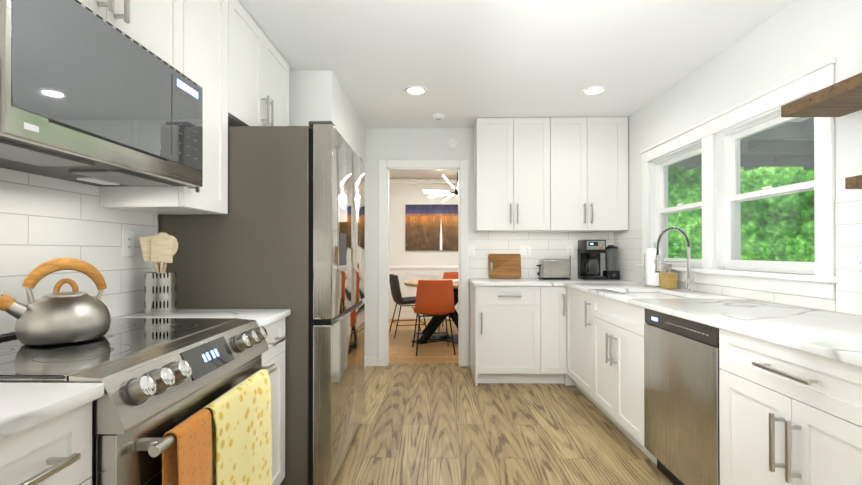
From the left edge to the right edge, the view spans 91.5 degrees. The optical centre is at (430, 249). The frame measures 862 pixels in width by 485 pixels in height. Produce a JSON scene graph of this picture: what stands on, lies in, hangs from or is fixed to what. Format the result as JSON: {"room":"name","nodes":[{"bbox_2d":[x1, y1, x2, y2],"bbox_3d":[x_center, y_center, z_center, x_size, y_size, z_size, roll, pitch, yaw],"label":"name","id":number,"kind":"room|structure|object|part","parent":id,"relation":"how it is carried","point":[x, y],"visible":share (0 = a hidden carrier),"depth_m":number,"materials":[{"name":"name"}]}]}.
{"room":"kitchen","nodes":[
{"label":"kitchen","id":0,"kind":"room"},
{"bbox_2d":[114,70,364,357],"bbox_3d":[-1.071,-0.040,1.225,0.710,2.440,6.430,0,0,1],"label":"wall","id":1,"kind":"structure","parent":0,"point":[317,96],"depth_m":2.94,"materials":[{"name":"white paint"}]},
{"bbox_2d":[0,168,156,334],"bbox_3d":[-1.337,-0.026,0.068,0.008,0.600,3.870,0,0,1],"label":"tile backsplash","id":2,"kind":"structure","parent":1,"relation":"attached to","point":[43,219],"depth_m":1.51,"materials":[{"name":"white tile"}]},
{"bbox_2d":[122,229,133,255],"bbox_3d":[-1.305,-0.027,1.813,0.008,0.114,0.070,0,0,1],"label":"electrical outlet plate","id":3,"kind":"object","parent":2,"relation":"attached to","point":[127,242],"visible":1,"depth_m":1.80,"materials":[{"name":"white plastic"}]},
{"bbox_2d":[78,0,187,76],"bbox_3d":[-1.147,-0.949,1.274,0.334,0.614,0.770,0,0,1],"label":"upper cabinet","id":4,"kind":"object","parent":1,"relation":"attached to","point":[161,26],"depth_m":1.50,"materials":[{"name":"white paint"}]},
{"bbox_2d":[0,0,202,186],"bbox_3d":[-1.106,-0.440,1.276,0.416,0.396,0.757,0,0,1],"label":"over-the-range microwave","id":5,"kind":"object","parent":4,"relation":"attached to","point":[88,96],"visible":1,"depth_m":1.14,"materials":[{"name":"grey"}]},
{"bbox_2d":[99,0,239,214],"bbox_3d":[-1.140,-0.710,1.836,0.334,1.086,0.474,0,0,1],"label":"upper cabinet","id":6,"kind":"object","parent":1,"relation":"attached to","point":[227,57],"depth_m":1.85,"materials":[{"name":"white paint"}]},
{"bbox_2d":[228,0,288,125],"bbox_3d":[-1.132,-0.952,2.430,0.334,0.596,0.830,0,0,1],"label":"upper cabinet","id":7,"kind":"object","parent":1,"relation":"attached to","point":[258,74],"depth_m":2.32,"materials":[{"name":"white paint"}]},
{"bbox_2d":[364,357,377,368],"bbox_3d":[-0.611,1.150,4.067,0.133,0.090,0.479,0,0,1],"label":"baseboard","id":8,"kind":"structure","parent":1,"relation":"attached to","point":[370,361],"depth_m":4.29,"materials":[{"name":"white paint"}]},
{"bbox_2d":[365,128,473,365],"bbox_3d":[0.671,-0.024,4.357,2.690,2.440,0.120,0,0,1],"label":"wall","id":9,"kind":"structure","parent":0,"point":[406,143],"depth_m":4.31,"materials":[{"name":"white paint"}]},
{"bbox_2d":[378,159,468,366],"bbox_3d":[-0.076,0.139,4.366,0.925,2.115,0.156,0,0,1],"label":"door frame","id":10,"kind":"structure","parent":9,"relation":"attached to","point":[388,166],"depth_m":4.29,"materials":[{"name":"white paint"}]},
{"bbox_2d":[448,138,457,147],"bbox_3d":[0.225,-1.089,4.303,0.100,0.100,0.008,0,0,1],"label":"cover plate","id":11,"kind":"object","parent":9,"relation":"attached to","point":[452,142],"visible":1,"depth_m":4.30,"materials":[{"name":"white plastic"}]},
{"bbox_2d":[474,117,559,231],"bbox_3d":[0.809,-0.710,4.121,0.749,1.064,0.334,0,0,1],"label":"upper cabinet","id":12,"kind":"object","parent":9,"relation":"attached to","point":[517,160],"depth_m":3.96,"materials":[{"name":"white paint"}]},
{"bbox_2d":[469,232,613,277],"bbox_3d":[1.122,0.060,4.286,1.469,0.472,0.008,0,0,1],"label":"tile backsplash","id":13,"kind":"structure","parent":9,"relation":"attached to","point":[548,245],"depth_m":4.28,"materials":[{"name":"white tile"}]},
{"bbox_2d":[469,245,474,255],"bbox_3d":[0.417,0.011,4.286,0.070,0.114,0.010,0,0,1],"label":"switch plate","id":14,"kind":"object","parent":13,"relation":"attached to","point":[471,250],"visible":1,"depth_m":4.29,"materials":[{"name":"white plastic"}]},
{"bbox_2d":[520,246,530,256],"bbox_3d":[0.960,0.021,4.278,0.116,0.114,0.010,0,0,1],"label":"outlet","id":15,"kind":"object","parent":13,"relation":"attached to","point":[525,251],"visible":0.98,"depth_m":4.28,"materials":[{"name":"white plastic"}]},
{"bbox_2d":[567,246,573,256],"bbox_3d":[1.415,0.021,4.273,0.070,0.114,0.008,0,0,1],"label":"outlet","id":16,"kind":"object","parent":13,"relation":"attached to","point":[570,250],"visible":1,"depth_m":4.27,"materials":[{"name":"white plastic"}]},
{"bbox_2d":[560,117,627,231],"bbox_3d":[1.459,-0.710,4.112,0.789,1.064,0.334,0,0,1],"label":"upper cabinet","id":17,"kind":"object","parent":9,"relation":"attached to","point":[593,150],"depth_m":3.95,"materials":[{"name":"white paint"}]},
{"bbox_2d":[389,184,457,265],"bbox_3d":[-0.193,-0.008,7.398,4.700,2.440,0.100,0,0,1],"label":"wall","id":18,"kind":"structure","parent":0,"point":[401,196],"depth_m":7.35,"materials":[{"name":"white paint"}]},
{"bbox_2d":[395,303,414,310],"bbox_3d":[-0.434,0.994,7.313,0.380,0.165,0.010,0,0,1],"label":"air vent","id":19,"kind":"object","parent":18,"relation":"attached to","point":[406,308],"visible":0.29,"depth_m":7.31,"materials":[{"name":"white plastic"}]},
{"bbox_2d":[389,178,457,318],"bbox_3d":[0.276,-0.008,7.307,5.440,2.440,0.070,0,0,1],"label":"trim","id":20,"kind":"structure","parent":18,"relation":"attached to","point":[405,273],"depth_m":7.33,"materials":[{"name":"white paint"}]},
{"bbox_2d":[405,204,457,249],"bbox_3d":[0.181,-0.378,7.327,1.250,0.800,0.035,0,0,1],"label":"framed picture","id":21,"kind":"object","parent":18,"relation":"attached to","point":[432,227],"visible":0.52,"depth_m":7.31,"materials":[{"name":"multicoloured"}]},
{"bbox_2d":[332,319,673,484],"bbox_3d":[-0.256,1.218,2.717,4.700,0.060,9.450,0,0,1],"label":"floor","id":22,"kind":"structure","parent":0,"point":[436,424],"depth_m":2.72,"materials":[{"name":"brown wood"}]},
{"bbox_2d":[0,404,91,484],"bbox_3d":[-1.015,0.742,0.690,0.613,0.870,0.378,0,0,1],"label":"base cabinet","id":23,"kind":"object","parent":22,"relation":"on","point":[60,452],"depth_m":0.78,"materials":[{"name":"white paint"}]},
{"bbox_2d":[0,382,103,443],"bbox_3d":[-1.020,0.285,-0.495,0.641,0.029,2.755,0,0,1],"label":"countertop","id":24,"kind":"structure","parent":23,"relation":"on","point":[24,407],"depth_m":0.78,"materials":[{"name":"white stone"}]},
{"bbox_2d":[0,318,276,484],"bbox_3d":[-0.952,0.719,1.261,0.723,0.922,0.756,0,0,1],"label":"range","id":25,"kind":"object","parent":22,"relation":"on","point":[159,378],"visible":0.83,"depth_m":1.04,"materials":[{"name":"silver metal"}]},
{"bbox_2d":[0,258,110,345],"bbox_3d":[-1.076,0.145,1.229,0.213,0.241,0.233,0,0,1],"label":"kettle","id":26,"kind":"object","parent":25,"relation":"on","point":[56,316],"visible":1,"depth_m":1.18,"materials":[{"name":"silver metal"}]},
{"bbox_2d":[162,409,211,484],"bbox_3d":[-0.601,0.614,1.049,0.050,0.380,0.148,0,0,1],"label":"towel","id":27,"kind":"object","parent":25,"relation":"hanging from","point":[187,458],"visible":0.98,"depth_m":1.03,"materials":[{"name":"orange fabric"}]},
{"bbox_2d":[202,369,271,484],"bbox_3d":[-0.594,0.661,1.317,0.058,0.470,0.372,0,0,1],"label":"towel","id":28,"kind":"object","parent":25,"relation":"hanging from","point":[241,437],"visible":0.94,"depth_m":1.29,"materials":[{"name":"yellow fabric"}]},
{"bbox_2d":[159,121,364,484],"bbox_3d":[-0.882,0.283,2.462,0.842,1.807,0.903,0,0,1],"label":"refrigerator","id":29,"kind":"object","parent":22,"relation":"on","point":[287,231],"visible":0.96,"depth_m":2.01,"materials":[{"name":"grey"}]},
{"bbox_2d":[262,320,286,484],"bbox_3d":[-0.999,0.747,1.821,0.613,0.870,0.353,0,0,1],"label":"base cabinet","id":30,"kind":"object","parent":22,"relation":"on","point":[275,339],"depth_m":1.91,"materials":[{"name":"white paint"}]},
{"bbox_2d":[115,309,290,327],"bbox_3d":[-0.988,0.297,1.823,0.641,0.029,0.355,0,0,1],"label":"countertop","id":31,"kind":"structure","parent":30,"relation":"on","point":[263,317],"depth_m":1.82,"materials":[{"name":"white stone"}]},
{"bbox_2d":[139,232,177,315],"bbox_3d":[-1.181,0.103,1.841,0.125,0.357,0.120,0,0,1],"label":"utensil holder","id":32,"kind":"object","parent":31,"relation":"on","point":[160,287],"visible":1,"depth_m":1.80,"materials":[{"name":"metal"}]},
{"bbox_2d":[389,274,426,338],"bbox_3d":[-0.341,0.779,5.909,0.514,0.854,0.471,0,0,-14],"label":"dining chair","id":33,"kind":"object","parent":22,"relation":"on","point":[399,299],"visible":0.77,"depth_m":5.74,"materials":[{"name":"grey leather"}]},
{"bbox_2d":[404,279,457,343],"bbox_3d":[0.214,0.832,5.668,1.150,0.787,1.150,0,0,1],"label":"dining table","id":34,"kind":"object","parent":22,"relation":"on","point":[433,324],"visible":0.31,"depth_m":5.51,"materials":[{"name":"brown wood"}]},
{"bbox_2d":[412,280,455,355],"bbox_3d":[0.028,0.774,4.942,0.471,0.854,0.514,0,0,-7],"label":"dining chair","id":35,"kind":"object","parent":22,"relation":"on","point":[434,298],"visible":1,"depth_m":4.75,"materials":[{"name":"orange leather"}]},
{"bbox_2d":[438,272,457,331],"bbox_3d":[0.367,0.782,6.335,0.471,0.854,0.514,0,0,9],"label":"chair","id":36,"kind":"object","parent":22,"relation":"on","point":[450,275],"visible":0.12,"depth_m":6.55,"materials":[{"name":"orange leather"}]},
{"bbox_2d":[470,285,531,385],"bbox_3d":[0.706,0.759,3.974,0.627,0.870,0.613,0,0,1],"label":"base cabinet","id":37,"kind":"object","parent":22,"relation":"on","point":[500,315],"depth_m":3.68,"materials":[{"name":"white paint"}]},
{"bbox_3d":[0.686,0.759,3.952,0.550,0.870,0.657,0,0,1],"label":"drawer door","id":38,"kind":"part","parent":37,"relation":"part of","materials":[{"name":"white paint"}]},
{"bbox_2d":[468,278,619,284],"bbox_3d":[1.113,0.308,3.959,1.476,0.029,0.640,0,0,1],"label":"countertop","id":39,"kind":"structure","parent":37,"relation":"on","point":[473,281],"depth_m":3.82,"materials":[{"name":"white stone"}]},
{"bbox_2d":[488,254,520,277],"bbox_3d":[0.745,0.169,4.253,0.330,0.245,0.018,0,-9,1],"label":"cutting board","id":40,"kind":"object","parent":39,"relation":"on","point":[506,265],"visible":0.9,"depth_m":4.24,"materials":[{"name":"brown wood"}]},
{"bbox_2d":[536,255,570,279],"bbox_3d":[1.230,0.176,4.163,0.373,0.235,0.222,0,0,1],"label":"toaster","id":41,"kind":"object","parent":39,"relation":"on","point":[554,269],"visible":1,"depth_m":4.05,"materials":[{"name":"silver metal"}]},
{"bbox_2d":[578,240,605,279],"bbox_3d":[1.570,0.101,4.129,0.216,0.385,0.230,0,0,1],"label":"coffee maker","id":42,"kind":"object","parent":39,"relation":"on","point":[589,251],"visible":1,"depth_m":4.07,"materials":[{"name":"black plastic"}]},
{"bbox_2d":[603,245,619,279],"bbox_3d":[1.763,0.127,4.109,0.124,0.334,0.128,0,0,1],"label":"blender jar","id":43,"kind":"object","parent":39,"relation":"on","point":[612,274],"visible":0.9,"depth_m":4.07,"materials":[{"name":"black plastic"}]},
{"bbox_2d":[532,285,559,382],"bbox_3d":[1.054,0.759,3.940,0.303,0.870,0.672,0,0,1],"label":"base cabinet","id":44,"kind":"object","parent":22,"relation":"on","point":[545,298],"depth_m":3.67,"materials":[{"name":"white paint"}]},
{"bbox_2d":[560,285,595,405],"bbox_3d":[1.479,0.755,3.335,0.722,0.870,0.684,0,0,1],"label":"base cabinet","id":45,"kind":"object","parent":22,"relation":"on","point":[577,319],"depth_m":3.38,"materials":[{"name":"white paint"}]},
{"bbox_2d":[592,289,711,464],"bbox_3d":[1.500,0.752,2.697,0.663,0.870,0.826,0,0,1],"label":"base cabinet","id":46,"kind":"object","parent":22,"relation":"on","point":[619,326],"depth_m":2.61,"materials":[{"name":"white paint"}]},
{"bbox_2d":[644,308,720,484],"bbox_3d":[1.486,0.750,1.981,0.668,0.868,0.595,0,0,1],"label":"dishwasher","id":47,"kind":"object","parent":22,"relation":"on","point":[681,407],"visible":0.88,"depth_m":1.92,"materials":[{"name":"grey metal"}]},
{"bbox_2d":[719,329,861,484],"bbox_3d":[1.481,0.745,1.306,0.663,0.870,0.747,0,0,1],"label":"base cabinet","id":48,"kind":"object","parent":22,"relation":"on","point":[790,394],"depth_m":1.36,"materials":[{"name":"white paint"}]},
{"bbox_2d":[564,281,861,368],"bbox_3d":[1.464,0.292,0.864,0.691,0.029,5.540,0,0,1],"label":"countertop","id":49,"kind":"structure","parent":48,"relation":"on","point":[835,336],"depth_m":1.74,"materials":[{"name":"white stone"}]},
{"bbox_2d":[644,242,663,287],"bbox_3d":[1.721,0.118,3.232,0.144,0.343,0.144,0,0,1],"label":"paper towel holder","id":50,"kind":"object","parent":49,"relation":"on","point":[651,277],"visible":0.77,"depth_m":3.19,"materials":[{"name":"white paper"}]},
{"bbox_2d":[659,264,677,288],"bbox_3d":[1.752,0.200,3.106,0.085,0.178,0.110,0,0,1],"label":"soap dispenser","id":51,"kind":"object","parent":49,"relation":"on","point":[668,279],"visible":1,"depth_m":3.05,"materials":[{"name":"wicker"}]},
{"bbox_2d":[654,226,695,291],"bbox_3d":[1.658,0.065,2.854,0.260,0.445,0.091,0,0,1],"label":"faucet","id":52,"kind":"object","parent":49,"relation":"on","point":[689,283],"visible":1,"depth_m":2.86,"materials":[{"name":"silver metal"}]},
{"bbox_2d":[238,0,794,178],"bbox_3d":[-0.256,-1.302,2.731,4.700,0.100,9.450,0,0,1],"label":"ceiling","id":53,"kind":"structure","parent":0,"point":[466,63],"depth_m":2.64,"materials":[{"name":"white paint"}]},
{"bbox_2d":[405,86,426,94],"bbox_3d":[-0.118,-1.246,3.303,0.178,0.006,0.178,0,0,1],"label":"recessed light","id":54,"kind":"object","parent":53,"relation":"in","point":[415,90],"visible":1,"depth_m":3.29,"materials":[{"name":"white plastic"}]},
{"bbox_2d":[432,113,444,120],"bbox_3d":[0.070,-1.229,3.921,0.128,0.034,0.128,0,0,1],"label":"smoke detector","id":55,"kind":"object","parent":53,"relation":"attached to","point":[438,117],"visible":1,"depth_m":3.88,"materials":[{"name":"white plastic"}]},
{"bbox_2d":[423,172,457,201],"bbox_3d":[0.353,-0.930,5.637,0.914,0.613,0.880,0,0,1],"label":"sputnik chandelier","id":56,"kind":"object","parent":53,"relation":"hanging from","point":[447,192],"visible":0.48,"depth_m":5.61,"materials":[{"name":"white metal"}]},
{"bbox_2d":[582,86,605,94],"bbox_3d":[1.282,-1.246,3.305,0.178,0.006,0.178,0,0,1],"label":"recessed light","id":57,"kind":"object","parent":53,"relation":"in","point":[594,90],"visible":0.96,"depth_m":3.29,"materials":[{"name":"white plastic"}]},
{"bbox_2d":[627,0,861,315],"bbox_3d":[1.898,-0.041,1.125,0.150,2.440,6.310,0,0,1],"label":"wall","id":58,"kind":"structure","parent":0,"point":[793,38],"depth_m":2.30,"materials":[{"name":"white paint"}]},
{"bbox_2d":[614,229,642,282],"bbox_3d":[1.856,0.058,3.968,0.008,0.472,0.606,0,0,1],"label":"tile backsplash","id":59,"kind":"structure","parent":58,"relation":"attached to","point":[628,243],"depth_m":3.92,"materials":[{"name":"white tile"}]},
{"bbox_2d":[637,58,838,299],"bbox_3d":[1.892,-0.313,2.782,0.205,1.092,1.800,0,0,1],"label":"window","id":60,"kind":"structure","parent":58,"relation":"in","point":[716,192],"depth_m":2.57,"materials":[{"name":"white paint"}]},
{"bbox_3d":[1.930,-0.307,3.204,0.078,0.839,0.699,0,0,1],"label":"window sash","id":61,"kind":"part","parent":60,"relation":"part of","materials":[{"name":"white wood"}]},
{"bbox_3d":[1.918,-0.312,2.359,0.078,0.839,0.699,0,0,1],"label":"window sash","id":62,"kind":"part","parent":60,"relation":"part of","materials":[{"name":"white wood"}]},
{"bbox_2d":[643,277,835,311],"bbox_3d":[1.840,0.262,2.779,0.008,0.053,1.760,0,0,1],"label":"tile backsplash","id":63,"kind":"structure","parent":58,"relation":"attached to","point":[810,302],"depth_m":2.27,"materials":[{"name":"white tile"}]},
{"bbox_2d":[781,72,861,116],"bbox_3d":[1.684,-0.619,0.951,0.269,0.050,1.850,0,0,1],"label":"shelf","id":64,"kind":"object","parent":58,"relation":"attached to","point":[841,98],"visible":1,"depth_m":1.71,"materials":[{"name":"brown wood"}]},
{"bbox_2d":[835,196,861,315],"bbox_3d":[1.803,0.018,-0.007,0.008,0.510,3.805,0,0,1],"label":"tile backsplash","id":65,"kind":"structure","parent":58,"relation":"attached to","point":[848,228],"depth_m":1.84,"materials":[{"name":"white tile"}]},
{"bbox_2d":[855,253,861,279],"bbox_3d":[1.817,0.073,1.745,0.010,0.114,0.116,0,0,1],"label":"electrical outlet plate","id":66,"kind":"object","parent":65,"relation":"attached to","point":[858,266],"visible":1,"depth_m":1.79,"materials":[{"name":"white plastic"}]},
{"bbox_2d":[845,175,861,188],"bbox_3d":[1.707,-0.260,0.829,0.219,0.045,1.610,0,0,1],"label":"shelf","id":67,"kind":"object","parent":58,"relation":"attached to","point":[853,182],"visible":1,"depth_m":1.60,"materials":[{"name":"brown wood"}]},
{"label":"outside","id":68,"kind":"structure","parent":0,"visible":0},
{"bbox_2d":[669,117,813,170],"bbox_3d":[3.536,0.008,2.848,3.060,2.360,5.000,0,0,1],"label":"porch roof","id":69,"kind":"structure","parent":68,"point":[800,129],"depth_m":4.25,"materials":[{"name":"grey"}]},
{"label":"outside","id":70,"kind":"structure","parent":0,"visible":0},
{"bbox_2d":[668,167,814,261],"bbox_3d":[5.351,-1.810,3.252,9.000,12.000,14.162,0,0,1],"label":"trees","id":71,"kind":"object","parent":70,"point":[748,210],"depth_m":8.33,"materials":[{"name":"green plant"}]}
]}

